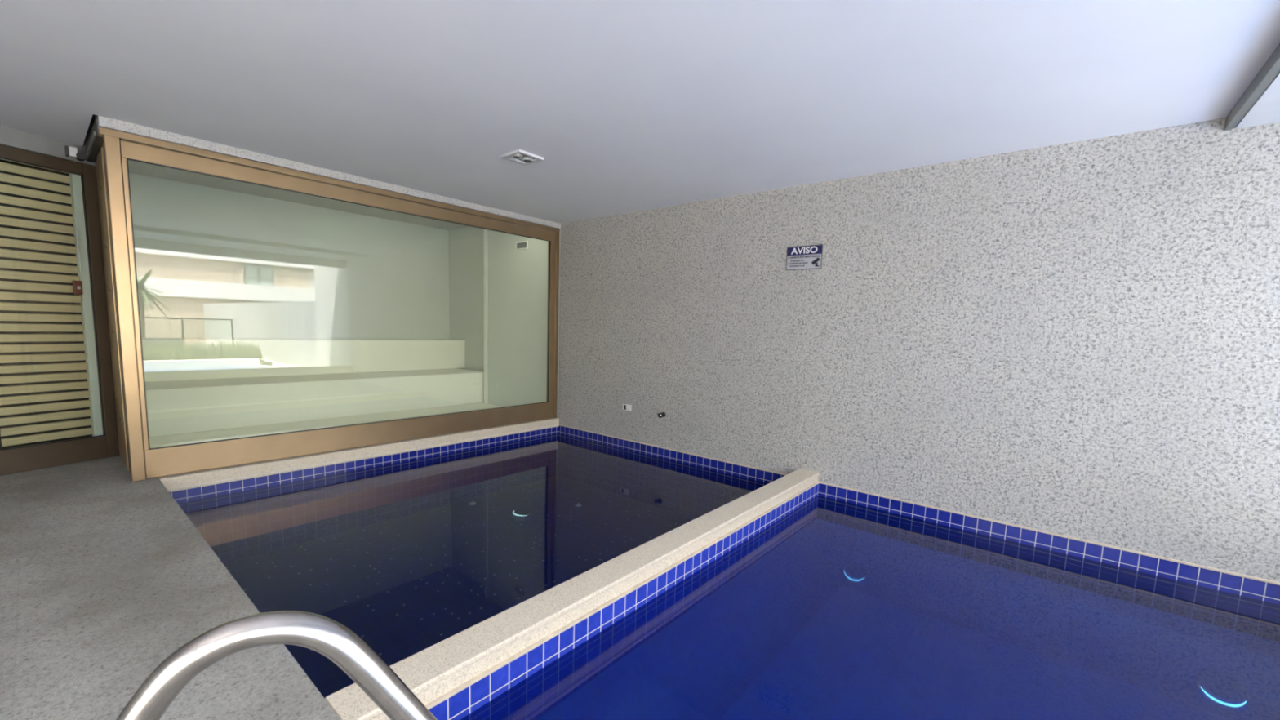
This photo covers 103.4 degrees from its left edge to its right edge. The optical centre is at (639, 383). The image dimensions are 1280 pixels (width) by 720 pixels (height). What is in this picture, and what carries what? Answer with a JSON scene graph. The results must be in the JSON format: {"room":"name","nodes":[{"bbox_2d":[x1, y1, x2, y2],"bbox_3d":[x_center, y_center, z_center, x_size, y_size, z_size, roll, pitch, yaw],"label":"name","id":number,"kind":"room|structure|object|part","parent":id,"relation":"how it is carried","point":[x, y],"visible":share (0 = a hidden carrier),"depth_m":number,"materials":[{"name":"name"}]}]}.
{"room":"indoor swimming pool","nodes":[
{"label":"indoor swimming pool","id":0,"kind":"room"},
{"bbox_2d":[0,114,95,166],"bbox_3d":[-5.884,-0.730,3.137,0.180,3.340,3.950,4,7,20],"label":"wall","id":1,"kind":"structure","parent":0,"point":[10,137],"depth_m":4.40,"materials":[{"name":"grey paint"}]},
{"bbox_2d":[0,158,102,448],"bbox_3d":[-5.436,-0.635,4.593,0.105,2.760,0.800,4,7,20],"label":"door","id":2,"kind":"structure","parent":1,"relation":"in","point":[50,390],"depth_m":4.61,"materials":[{"name":"beige metal"}]},
{"bbox_2d":[72,280,83,294],"bbox_3d":[-5.324,-0.910,4.785,0.045,0.130,0.053,4,7,20],"label":"box","id":3,"kind":"object","parent":2,"relation":"attached to","point":[77,285],"visible":1,"depth_m":4.77,"materials":[{"name":"red plastic"}]},
{"bbox_3d":[-5.282,-1.302,4.749,0.015,0.280,0.018,4,7,20],"label":"pull handle","id":4,"kind":"part","parent":2,"relation":"part of","materials":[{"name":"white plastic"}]},
{"bbox_2d":[0,144,119,475],"bbox_3d":[-5.333,-0.614,4.406,0.050,2.765,1.080,4,7,20],"label":"door frame","id":5,"kind":"structure","parent":1,"relation":"in","point":[42,455],"depth_m":4.74,"materials":[{"name":"brown wood"}]},
{"bbox_2d":[84,119,559,481],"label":"window","id":6,"kind":"structure","parent":1,"relation":"in","point":[111,156],"depth_m":4.68,"materials":[{"name":"brown wood"}]},
{"bbox_2d":[64,145,86,161],"bbox_3d":[-5.037,-2.053,4.510,0.110,0.100,0.120,7,8,39],"label":"sensor","id":7,"kind":"object","parent":6,"relation":"attached to","point":[71,152],"visible":1,"depth_m":4.48,"materials":[{"name":"white plastic"}]},
{"bbox_3d":[-4.672,-2.073,4.365,1.090,0.125,0.100,7,8,39],"label":"beam casing","id":8,"kind":"part","parent":6,"relation":"part of","materials":[{"name":"grey metal"}]},
{"bbox_3d":[-4.705,-0.620,4.527,1.050,2.790,0.028,7,8,39],"label":"panel","id":9,"kind":"part","parent":6,"relation":"part of","materials":[{"name":"brown wood"}]},
{"bbox_3d":[-4.245,-0.568,4.168,0.100,2.795,0.083,7,8,39],"label":"post","id":10,"kind":"part","parent":6,"relation":"part of","materials":[{"name":"brown wood"}]},
{"bbox_3d":[-2.723,-2.029,5.786,0.070,0.128,4.523,7,8,39],"label":"rail","id":11,"kind":"part","parent":6,"relation":"part of","materials":[{"name":"brown wood"}]},
{"bbox_3d":[-2.805,0.545,6.071,0.070,0.248,4.523,7,8,39],"label":"rail","id":12,"kind":"part","parent":6,"relation":"part of","materials":[{"name":"brown wood"}]},
{"bbox_2d":[0,402,502,719],"bbox_3d":[-2.344,1.508,3.498,11.200,1.060,8.300,7,8,39],"label":"floor","id":13,"kind":"structure","parent":0,"point":[104,575],"depth_m":2.51,"materials":[{"name":"stone"}]},
{"bbox_2d":[145,368,484,437],"bbox_3d":[-4.846,0.139,7.827,1.495,0.544,4.595,7,8,39],"label":"bench","id":14,"kind":"object","parent":13,"relation":"on","point":[192,406],"visible":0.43,"depth_m":6.93,"materials":[{"name":"beige paint"}]},
{"bbox_2d":[141,337,465,382],"bbox_3d":[-5.129,-0.447,8.130,0.565,0.534,4.770,7,8,39],"label":"bench","id":15,"kind":"object","parent":14,"relation":"on","point":[165,359],"visible":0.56,"depth_m":7.52,"materials":[{"name":"beige paint"}]},
{"bbox_2d":[169,425,784,697],"bbox_3d":[-1.239,1.402,5.043,4.030,0.900,4.705,7,8,39],"label":"plunge pool","id":16,"kind":"object","parent":13,"relation":"in","point":[410,552],"visible":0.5,"depth_m":4.19,"materials":[{"name":"blue liquid"}]},
{"bbox_2d":[93,114,468,230],"bbox_3d":[-3.994,-2.790,7.052,3.540,0.190,5.030,7,8,39],"label":"ceiling","id":17,"kind":"structure","parent":0,"point":[135,167],"depth_m":7.39,"materials":[{"name":"paint"}]},
{"bbox_2d":[128,173,449,338],"bbox_3d":[-5.345,-1.307,8.311,0.150,3.500,5.030,7,8,39],"label":"wall","id":18,"kind":"structure","parent":0,"point":[211,262],"depth_m":7.80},
{"bbox_2d":[324,468,819,719],"bbox_3d":[0.316,1.554,3.620,0.225,1.010,4.505,7,8,39],"label":"wall","id":19,"kind":"structure","parent":0,"point":[455,676],"depth_m":2.62,"materials":[{"name":"beige stone"}]},
{"bbox_2d":[0,0,1279,223],"bbox_3d":[-1.895,-2.120,2.750,8.150,0.500,8.200,7,8,39],"label":"ceiling","id":20,"kind":"structure","parent":0,"point":[628,106],"depth_m":3.08,"materials":[{"name":"paint"}]},
{"bbox_2d":[500,149,543,165],"bbox_3d":[-1.059,-2.026,4.535,0.280,0.026,0.270,7,8,39],"label":"recessed light","id":21,"kind":"object","parent":20,"relation":"in","point":[518,156],"visible":1,"depth_m":4.51,"materials":[{"name":"grey metal"}]},
{"bbox_2d":[448,118,1279,582],"bbox_3d":[0.509,-0.914,6.459,11.550,3.500,0.400,7,8,39],"label":"wall","id":22,"kind":"structure","parent":0,"point":[1080,340],"depth_m":4.31,"materials":[{"name":"paint"}]},
{"bbox_2d":[96,115,560,228],"bbox_3d":[-2.732,-2.329,5.731,0.160,0.353,4.690,7,8,39],"label":"trim","id":23,"kind":"structure","parent":22,"relation":"attached to","point":[102,122],"depth_m":4.88,"materials":[{"name":"stone"}]},
{"bbox_2d":[157,417,559,492],"bbox_3d":[-2.761,0.734,6.137,0.182,0.130,4.500,7,8,39],"label":"pool coping","id":24,"kind":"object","parent":22,"relation":"attached to","point":[174,481],"depth_m":5.39,"materials":[{"name":"yellow stone"}]},
{"bbox_2d":[167,424,558,490],"bbox_3d":[-2.700,0.779,6.087,0.026,0.014,4.505,7,8,39],"label":"trim","id":25,"kind":"structure","parent":22,"relation":"attached to","point":[556,424],"depth_m":5.40,"materials":[{"name":"tile"}]},
{"bbox_2d":[483,228,487,403],"bbox_3d":[-2.708,-1.243,8.862,0.095,3.200,0.012,7,8,39],"label":"trim","id":26,"kind":"structure","parent":22,"relation":"attached to","point":[485,231],"depth_m":8.85,"materials":[{"name":"white plastic"}]},
{"bbox_2d":[515,240,528,249],"bbox_3d":[-1.895,-2.217,8.095,0.300,0.125,0.015,7,8,39],"label":"air vent","id":27,"kind":"object","parent":22,"relation":"in","point":[523,244],"visible":1,"depth_m":8.09,"materials":[{"name":"white plastic"}]},
{"bbox_2d":[622,404,631,410],"bbox_3d":[-0.175,0.322,6.866,0.150,0.082,0.015,7,8,39],"label":"wall socket","id":28,"kind":"object","parent":22,"relation":"attached to","point":[625,406],"visible":1,"depth_m":6.86,"materials":[{"name":"white plastic"}]},
{"bbox_2d":[657,412,665,417],"bbox_3d":[0.259,0.399,6.446,0.106,0.066,0.111,7,8,39],"label":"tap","id":29,"kind":"object","parent":22,"relation":"attached to","point":[663,414],"visible":1,"depth_m":6.41,"materials":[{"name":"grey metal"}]},
{"bbox_2d":[786,244,822,270],"bbox_3d":[1.680,-1.291,5.175,0.374,0.240,0.010,7,8,39],"label":"warning sign","id":30,"kind":"object","parent":22,"relation":"attached to","point":[801,257],"visible":1,"depth_m":5.17,"materials":[{"name":"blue plastic"}]},
{"bbox_2d":[558,424,1279,585],"bbox_3d":[1.654,0.994,5.396,7.620,0.016,0.022,7,8,39],"label":"trim","id":31,"kind":"structure","parent":22,"relation":"attached to","point":[777,473],"depth_m":4.24,"materials":[{"name":"beige stone"}]},
{"bbox_2d":[1223,43,1279,130],"bbox_3d":[1.241,-1.526,0.168,0.050,0.252,8.200,7,8,39],"label":"trim","id":32,"kind":"structure","parent":22,"relation":"attached to","point":[1270,69],"depth_m":2.83,"materials":[{"name":"grey paint"}]},
{"bbox_2d":[1235,72,1279,128],"bbox_3d":[1.744,-1.614,-0.262,1.250,0.550,8.200,7,8,39],"label":"ceiling","id":33,"kind":"structure","parent":0,"point":[1266,110],"depth_m":3.02,"materials":[{"name":"paint"}]},
{"bbox_3d":[9.032,2.826,-4.697,16.900,0.970,10.200,7,8,39],"label":"floor","id":34,"kind":"structure","parent":0,"visible":0},
{"bbox_2d":[460,483,1279,719],"bbox_3d":[1.834,1.773,2.496,3.582,0.920,4.705,7,8,39],"label":"swimming pool","id":35,"kind":"object","parent":34,"relation":"in","point":[850,605],"visible":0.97,"depth_m":2.83,"materials":[{"name":"blue liquid"}]},
{"bbox_2d":[115,610,437,719],"bbox_3d":[-0.289,1.274,0.927,1.102,1.921,0.110,-1,7,-24],"label":"handrail","id":36,"kind":"object","parent":35,"relation":"on","point":[326,636],"visible":1,"depth_m":0.71,"materials":[{"name":"metal"}]}
]}

